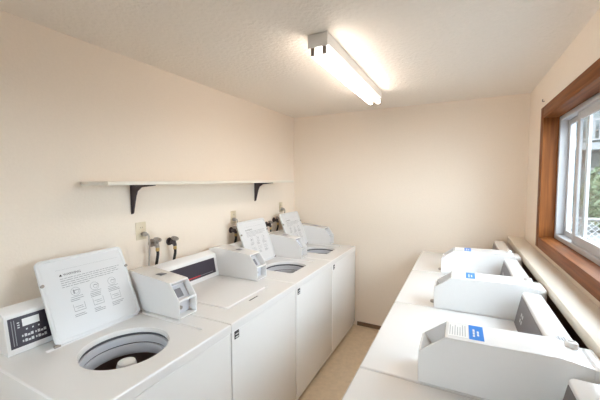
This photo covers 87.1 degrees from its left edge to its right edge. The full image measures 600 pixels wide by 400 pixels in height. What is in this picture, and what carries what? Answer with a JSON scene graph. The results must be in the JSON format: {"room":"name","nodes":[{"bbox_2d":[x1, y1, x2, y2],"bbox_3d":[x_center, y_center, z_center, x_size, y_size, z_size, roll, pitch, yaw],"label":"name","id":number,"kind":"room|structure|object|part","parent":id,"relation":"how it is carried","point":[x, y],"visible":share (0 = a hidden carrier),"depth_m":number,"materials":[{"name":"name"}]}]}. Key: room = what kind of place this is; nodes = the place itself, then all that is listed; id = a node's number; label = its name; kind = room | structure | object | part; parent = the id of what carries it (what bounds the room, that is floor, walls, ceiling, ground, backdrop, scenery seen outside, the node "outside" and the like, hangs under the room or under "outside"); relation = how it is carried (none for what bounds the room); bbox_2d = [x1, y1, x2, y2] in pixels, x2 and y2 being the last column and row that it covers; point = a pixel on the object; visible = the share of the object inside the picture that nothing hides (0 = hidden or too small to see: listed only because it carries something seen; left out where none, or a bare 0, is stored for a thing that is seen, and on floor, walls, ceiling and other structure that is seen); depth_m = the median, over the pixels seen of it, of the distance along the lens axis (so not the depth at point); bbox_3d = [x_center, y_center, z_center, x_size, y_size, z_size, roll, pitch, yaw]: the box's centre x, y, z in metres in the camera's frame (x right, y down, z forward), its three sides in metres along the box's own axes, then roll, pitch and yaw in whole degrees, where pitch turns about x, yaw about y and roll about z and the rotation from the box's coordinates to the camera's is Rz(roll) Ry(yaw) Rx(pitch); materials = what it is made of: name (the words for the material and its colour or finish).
{"room":"laundry","nodes":[
{"label":"laundry","id":0,"kind":"room"},
{"bbox_2d":[0,10,293,307],"bbox_3d":[-1.097,0.330,2.074,0.140,2.427,4.530,2,4,27],"label":"wall","id":1,"kind":"structure","parent":0,"point":[73,111],"depth_m":1.87,"materials":[{"name":"beige paint"}]},
{"bbox_2d":[135,222,145,240],"bbox_3d":[-1.027,0.200,2.040,0.008,0.114,0.072,2,4,27],"label":"wall outlet","id":2,"kind":"object","parent":1,"relation":"attached to","point":[140,226],"visible":0.91,"depth_m":2.03,"materials":[{"name":"beige plastic"}]},
{"bbox_2d":[141,232,149,265],"bbox_3d":[-0.997,0.359,2.051,0.044,0.311,0.045,2,4,27],"label":"power cord","id":3,"kind":"object","parent":1,"relation":"attached to","point":[142,233],"visible":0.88,"depth_m":2.05,"materials":[{"name":"beige plastic"}]},
{"bbox_2d":[148,237,161,247],"bbox_3d":[-0.958,0.282,2.098,0.082,0.068,0.055,2,4,27],"label":"water valve","id":4,"kind":"object","parent":1,"relation":"attached to","point":[155,241],"visible":0.99,"depth_m":2.09,"materials":[{"name":"silver metal"}]},
{"bbox_2d":[155,247,159,264],"bbox_3d":[-0.957,0.438,2.111,0.057,0.245,0.024,3,5,39],"label":"hose","id":5,"kind":"object","parent":4,"relation":"attached to","point":[157,249],"visible":0.61,"depth_m":2.10,"materials":[{"name":"black rubber"}]},
{"bbox_3d":[-0.944,0.262,2.089,0.050,0.028,0.054,2,4,27],"label":"valve handle","id":6,"kind":"part","parent":4,"relation":"part of","materials":[{"name":"silver metal"}]},
{"bbox_2d":[166,236,178,245],"bbox_3d":[-0.893,0.289,2.226,0.082,0.068,0.055,2,4,27],"label":"water valve","id":7,"kind":"object","parent":1,"relation":"attached to","point":[173,239],"visible":1,"depth_m":2.22,"materials":[{"name":"grey paint"}]},
{"bbox_2d":[173,246,176,259],"bbox_3d":[-0.892,0.438,2.239,0.057,0.230,0.024,3,5,39],"label":"hose","id":8,"kind":"object","parent":7,"relation":"attached to","point":[174,247],"visible":0.53,"depth_m":2.22,"materials":[{"name":"black rubber"}]},
{"bbox_2d":[80,180,293,213],"bbox_3d":[-0.629,-0.052,2.548,0.244,0.206,1.998,2,4,27],"label":"wall shelf","id":9,"kind":"object","parent":1,"relation":"attached to","point":[135,186],"visible":1,"depth_m":1.96,"materials":[{"name":"grey paint"}]},
{"bbox_2d":[229,226,236,233],"bbox_3d":[-0.588,0.266,2.826,0.082,0.068,0.055,2,4,27],"label":"water valve","id":10,"kind":"object","parent":1,"relation":"attached to","point":[234,228],"visible":0.84,"depth_m":2.81,"materials":[{"name":"grey paint"}]},
{"bbox_2d":[231,211,235,223],"bbox_3d":[-0.605,0.156,2.869,0.008,0.114,0.072,2,4,27],"label":"wall outlet","id":11,"kind":"object","parent":1,"relation":"attached to","point":[233,213],"visible":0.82,"depth_m":2.86,"materials":[{"name":"beige plastic"}]},
{"bbox_2d":[265,221,272,226],"bbox_3d":[-0.324,0.254,3.345,0.082,0.068,0.055,2,4,27],"label":"water valve","id":12,"kind":"object","parent":1,"relation":"attached to","point":[270,222],"visible":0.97,"depth_m":3.33,"materials":[{"name":"grey paint"}]},
{"bbox_2d":[272,216,279,222],"bbox_3d":[-0.256,0.215,3.476,0.082,0.068,0.055,2,4,27],"label":"water valve","id":13,"kind":"object","parent":1,"relation":"attached to","point":[277,217],"visible":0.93,"depth_m":3.47,"materials":[{"name":"grey paint"}]},
{"bbox_2d":[279,202,282,211],"bbox_3d":[-0.220,0.082,3.623,0.008,0.114,0.072,2,4,27],"label":"wall outlet","id":14,"kind":"object","parent":1,"relation":"attached to","point":[280,203],"visible":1,"depth_m":3.61,"materials":[{"name":"beige plastic"}]},
{"bbox_2d":[0,0,599,117],"bbox_3d":[0.016,-0.900,1.426,2.650,0.100,4.530,2,4,27],"label":"ceiling","id":15,"kind":"structure","parent":0,"point":[416,52],"depth_m":1.71,"materials":[{"name":"paint"}]},
{"bbox_2d":[308,31,381,104],"bbox_3d":[0.369,-0.842,2.181,0.112,0.113,1.232,2,4,27],"label":"ceiling light","id":16,"kind":"object","parent":15,"relation":"attached to","point":[325,49],"visible":1,"depth_m":1.89,"materials":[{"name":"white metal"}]},
{"bbox_2d":[311,48,314,56],"bbox_3d":[0.069,-0.777,1.658,0.022,0.043,0.016,2,4,27],"label":"socket","id":17,"kind":"object","parent":16,"relation":"attached to","point":[312,49],"depth_m":1.65,"materials":[{"name":"brown metal"}]},
{"bbox_2d":[322,45,326,54],"bbox_3d":[0.127,-0.776,1.629,0.022,0.043,0.016,2,4,27],"label":"socket","id":18,"kind":"object","parent":16,"relation":"attached to","point":[324,47],"depth_m":1.62,"materials":[{"name":"brown metal"}]},
{"bbox_2d":[298,324,378,399],"bbox_3d":[0.028,1.622,1.585,2.650,0.100,4.530,2,4,27],"label":"floor","id":19,"kind":"structure","parent":0,"point":[335,376],"depth_m":2.81,"materials":[{"name":"beige tile"}]},
{"bbox_2d":[0,247,231,399],"bbox_3d":[-0.843,0.932,1.509,0.763,1.294,0.757,2,4,27],"label":"washer","id":20,"kind":"object","parent":19,"relation":"on","point":[98,328],"visible":1,"depth_m":1.48,"materials":[{"name":"white metal"}]},
{"bbox_3d":[-1.113,0.556,1.554,0.027,0.126,0.502,2,4,27],"label":"control panel","id":21,"kind":"part","parent":20,"relation":"part of","materials":[{"name":"black plastic"}]},
{"bbox_3d":[-1.065,0.462,1.614,0.177,0.366,0.418,2,4,27],"label":"lid","id":22,"kind":"part","parent":20,"relation":"part of","materials":[{"name":"white ceramic"}]},
{"bbox_2d":[58,258,123,316],"bbox_3d":[-1.056,0.446,1.631,0.101,0.226,0.311,2,4,27],"label":"print","id":23,"kind":"object","parent":20,"relation":"attached to","point":[91,287],"depth_m":1.61,"materials":[{"name":"grey paper"}]},
{"bbox_3d":[-0.855,0.673,1.475,0.761,0.045,0.713,2,4,27],"label":"panel","id":24,"kind":"part","parent":20,"relation":"part of","materials":[{"name":"white metal"}]},
{"bbox_2d":[94,352,156,369],"bbox_3d":[-0.788,0.948,1.449,0.410,0.330,0.410,2,4,27],"label":"basket","id":25,"kind":"object","parent":20,"relation":"on","point":[109,363],"depth_m":1.58,"materials":[{"name":"brown ceramic"}]},
{"bbox_3d":[-0.524,1.110,1.335,0.021,0.808,0.709,2,4,27],"label":"panel","id":26,"kind":"part","parent":20,"relation":"part of","materials":[{"name":"white metal"}]},
{"bbox_2d":[153,244,295,399],"bbox_3d":[-0.518,0.962,2.152,0.763,1.150,0.757,2,4,27],"label":"washer","id":27,"kind":"object","parent":19,"relation":"on","point":[229,285],"visible":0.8,"depth_m":2.06,"materials":[{"name":"white metal"}]},
{"bbox_3d":[-0.778,0.515,2.208,0.024,0.110,0.524,2,4,27],"label":"control panel","id":28,"kind":"part","parent":27,"relation":"part of","materials":[{"name":"black plastic"}]},
{"bbox_3d":[-0.504,0.613,2.094,0.404,0.020,0.418,2,4,27],"label":"lid","id":29,"kind":"part","parent":27,"relation":"part of","materials":[{"name":"white metal"}]},
{"bbox_3d":[-0.529,0.632,2.113,0.761,0.045,0.713,2,4,27],"label":"panel","id":30,"kind":"part","parent":27,"relation":"part of","materials":[{"name":"white metal"}]},
{"bbox_3d":[-0.198,1.068,1.973,0.021,0.808,0.709,2,4,27],"label":"panel","id":31,"kind":"part","parent":27,"relation":"part of","materials":[{"name":"white metal"}]},
{"bbox_2d":[229,218,331,399],"bbox_3d":[-0.193,0.844,2.785,0.763,1.304,0.757,2,4,27],"label":"washer","id":32,"kind":"object","parent":19,"relation":"on","point":[284,255],"visible":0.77,"depth_m":2.72,"materials":[{"name":"white metal"}]},
{"bbox_3d":[-0.397,0.372,2.897,0.153,0.376,0.418,2,4,27],"label":"lid","id":33,"kind":"part","parent":32,"relation":"part of","materials":[{"name":"white ceramic"}]},
{"bbox_2d":[246,227,267,251],"bbox_3d":[-0.387,0.356,2.914,0.086,0.232,0.311,2,4,27],"label":"print","id":34,"kind":"object","parent":32,"relation":"attached to","point":[256,237],"depth_m":2.90,"materials":[{"name":"grey"}]},
{"bbox_3d":[-0.204,0.590,2.751,0.761,0.045,0.713,2,4,27],"label":"panel","id":35,"kind":"part","parent":32,"relation":"part of","materials":[{"name":"white metal"}]},
{"bbox_3d":[0.127,1.027,2.611,0.021,0.808,0.709,2,4,27],"label":"panel","id":36,"kind":"part","parent":32,"relation":"part of","materials":[{"name":"white metal"}]},
{"bbox_2d":[275,211,355,354],"bbox_3d":[0.132,0.802,3.423,0.763,1.304,0.757,2,4,27],"label":"washer","id":37,"kind":"object","parent":19,"relation":"on","point":[319,240],"visible":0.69,"depth_m":3.37,"materials":[{"name":"white metal"}]},
{"bbox_3d":[-0.070,0.330,3.540,0.153,0.376,0.418,2,4,27],"label":"lid","id":38,"kind":"part","parent":37,"relation":"part of","materials":[{"name":"white metal"}]},
{"bbox_3d":[0.121,0.548,3.389,0.761,0.045,0.713,2,4,27],"label":"panel","id":39,"kind":"part","parent":37,"relation":"part of","materials":[{"name":"white metal"}]},
{"bbox_3d":[0.452,0.985,3.249,0.021,0.808,0.709,2,4,27],"label":"panel","id":40,"kind":"part","parent":37,"relation":"part of","materials":[{"name":"white metal"}]},
{"bbox_2d":[412,241,520,274],"bbox_3d":[1.384,0.920,2.740,0.756,1.143,0.737,2,4,27],"label":"dryer","id":41,"kind":"object","parent":19,"relation":"on","point":[472,260],"visible":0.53,"depth_m":2.38,"materials":[{"name":"white metal"}]},
{"bbox_3d":[1.379,0.571,2.719,0.698,0.046,0.737,2,4,27],"label":"panel","id":42,"kind":"part","parent":41,"relation":"part of","materials":[{"name":"white metal"}]},
{"bbox_2d":[395,259,546,320],"bbox_3d":[1.048,0.963,2.082,0.756,1.143,0.737,2,4,27],"label":"dryer","id":43,"kind":"object","parent":19,"relation":"on","point":[487,295],"visible":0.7,"depth_m":1.73,"materials":[{"name":"white metal"}]},
{"bbox_3d":[1.044,0.614,2.061,0.698,0.046,0.737,2,4,27],"label":"panel","id":44,"kind":"part","parent":43,"relation":"part of","materials":[{"name":"white metal"}]},
{"bbox_3d":[1.301,0.517,1.991,0.030,0.140,0.540,2,4,27],"label":"control panel","id":45,"kind":"part","parent":43,"relation":"part of","materials":[{"name":"grey plastic"}]},
{"bbox_2d":[342,368,599,399],"bbox_3d":[0.377,1.049,0.765,0.756,1.143,0.737,2,4,27],"label":"dryer","id":46,"kind":"object","parent":19,"relation":"on","point":[366,384],"visible":1,"depth_m":1.07,"materials":[{"name":"white metal"}]},
{"bbox_3d":[0.373,0.700,0.744,0.698,0.046,0.737,2,4,27],"label":"panel","id":47,"kind":"part","parent":46,"relation":"part of","materials":[{"name":"white metal"}]},
{"bbox_3d":[0.625,0.604,0.666,0.030,0.140,0.520,2,4,27],"label":"control panel","id":48,"kind":"part","parent":46,"relation":"part of","materials":[{"name":"grey plastic"}]},
{"bbox_2d":[360,293,599,399],"bbox_3d":[0.713,1.006,1.423,0.756,1.143,0.737,2,4,27],"label":"dryer","id":49,"kind":"object","parent":19,"relation":"on","point":[532,356],"visible":0.84,"depth_m":1.09,"materials":[{"name":"white metal"}]},
{"bbox_3d":[0.708,0.657,1.403,0.698,0.046,0.737,2,4,27],"label":"panel","id":50,"kind":"part","parent":49,"relation":"part of","materials":[{"name":"white metal"}]},
{"bbox_2d":[449,324,465,336],"bbox_3d":[0.566,0.466,1.133,0.050,0.001,0.090,2,4,27],"label":"print","id":51,"kind":"object","parent":49,"relation":"on","point":[455,330],"depth_m":1.13,"materials":[{"name":"grey paper"}]},
{"bbox_3d":[0.965,0.560,1.333,0.030,0.140,0.540,2,4,27],"label":"control panel","id":52,"kind":"part","parent":49,"relation":"part of","materials":[{"name":"grey plastic"}]},
{"bbox_2d":[294,93,530,325],"bbox_3d":[1.017,0.233,3.458,2.370,2.427,0.140,2,4,27],"label":"wall","id":53,"kind":"structure","parent":0,"point":[395,184],"depth_m":3.30,"materials":[{"name":"beige paint"}]},
{"bbox_2d":[357,321,380,329],"bbox_3d":[0.959,1.425,3.480,0.675,0.045,0.012,2,4,27],"label":"baseboard","id":54,"kind":"structure","parent":53,"relation":"attached to","point":[373,326],"depth_m":3.56,"materials":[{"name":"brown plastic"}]},
{"bbox_2d":[525,8,599,308],"bbox_3d":[1.140,0.392,0.938,0.140,2.427,4.530,2,4,27],"label":"wall","id":55,"kind":"structure","parent":0,"point":[584,50],"depth_m":2.05,"materials":[{"name":"beige paint"}]},
{"bbox_2d":[508,236,599,359],"bbox_3d":[1.022,1.030,1.040,0.132,1.141,4.250,2,4,27],"label":"trim","id":56,"kind":"structure","parent":55,"relation":"attached to","point":[579,316],"depth_m":1.50,"materials":[{"name":"beige paint"}]},
{"bbox_2d":[535,58,599,301],"bbox_3d":[1.448,-0.110,1.521,0.175,1.012,1.757,2,4,27],"label":"window","id":57,"kind":"structure","parent":55,"relation":"in","point":[577,256],"depth_m":1.98,"materials":[{"name":"brown wood"}]},
{"bbox_3d":[1.379,0.359,1.582,0.020,0.068,1.615,2,4,27],"label":"casing","id":58,"kind":"part","parent":57,"relation":"part of","materials":[{"name":"brown wood"}]},
{"bbox_3d":[1.374,-0.583,1.522,0.020,0.068,1.615,2,4,27],"label":"casing","id":59,"kind":"part","parent":57,"relation":"part of","materials":[{"name":"brown wood"}]},
{"bbox_3d":[1.486,-0.107,1.496,0.085,0.848,1.579,2,4,27],"label":"frame","id":60,"kind":"part","parent":57,"relation":"part of","materials":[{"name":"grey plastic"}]},
{"bbox_3d":[1.752,-0.139,1.995,0.016,0.788,0.387,2,4,27],"label":"sash","id":61,"kind":"part","parent":57,"relation":"part of","materials":[{"name":"grey plastic"}]},
{"bbox_3d":[1.402,-0.099,1.373,0.016,0.788,1.222,2,4,27],"label":"sash","id":62,"kind":"part","parent":57,"relation":"part of","materials":[{"name":"grey plastic"}]},
{"label":"outside","id":63,"kind":"structure","parent":0,"visible":0},
{"bbox_2d":[571,214,599,245],"bbox_3d":[22.115,1.163,10.114,46.000,0.240,59.000,2,4,27],"label":"ground","id":64,"kind":"structure","parent":63,"point":[594,229],"depth_m":10.65,"materials":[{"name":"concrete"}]},
{"bbox_2d":[571,217,599,245],"bbox_3d":[9.112,0.891,5.593,9.100,0.870,0.060,2,4,27],"label":"fence","id":65,"kind":"object","parent":64,"relation":"on","point":[580,218],"visible":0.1,"depth_m":6.93,"materials":[{"name":"grey wood"}]},
{"bbox_3d":[9.110,0.497,5.568,9.100,0.060,0.060,2,4,27],"label":"rail","id":66,"kind":"part","parent":65,"relation":"part of","materials":[{"name":"grey wood"}]},
{"bbox_2d":[572,111,599,213],"bbox_3d":[18.051,-2.669,16.263,20.600,6.550,10.100,2,4,27],"label":"apartment building","id":67,"kind":"structure","parent":64,"relation":"on","point":[595,147],"depth_m":14.99,"materials":[{"name":"grey"}]},
{"bbox_3d":[16.030,-3.023,12.266,19.000,0.960,0.080,2,4,27],"label":"railing","id":68,"kind":"part","parent":67,"relation":"part of","materials":[{"name":"grey"}]},
{"bbox_3d":[14.107,-0.793,15.006,1.400,1.300,0.020,2,4,27],"label":"pane","id":69,"kind":"part","parent":67,"relation":"part of","materials":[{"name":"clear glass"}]},
{"bbox_3d":[14.093,-3.936,14.808,1.400,1.200,0.020,2,4,27],"label":"pane","id":70,"kind":"part","parent":67,"relation":"part of","materials":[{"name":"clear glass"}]},
{"bbox_2d":[579,163,599,230],"bbox_3d":[10.161,-0.103,10.164,1.870,2.476,1.680,2,4,27],"label":"shrub","id":71,"kind":"object","parent":64,"relation":"on","point":[594,185],"visible":0.73,"depth_m":10.29,"materials":[{"name":"green plant"}]}
]}

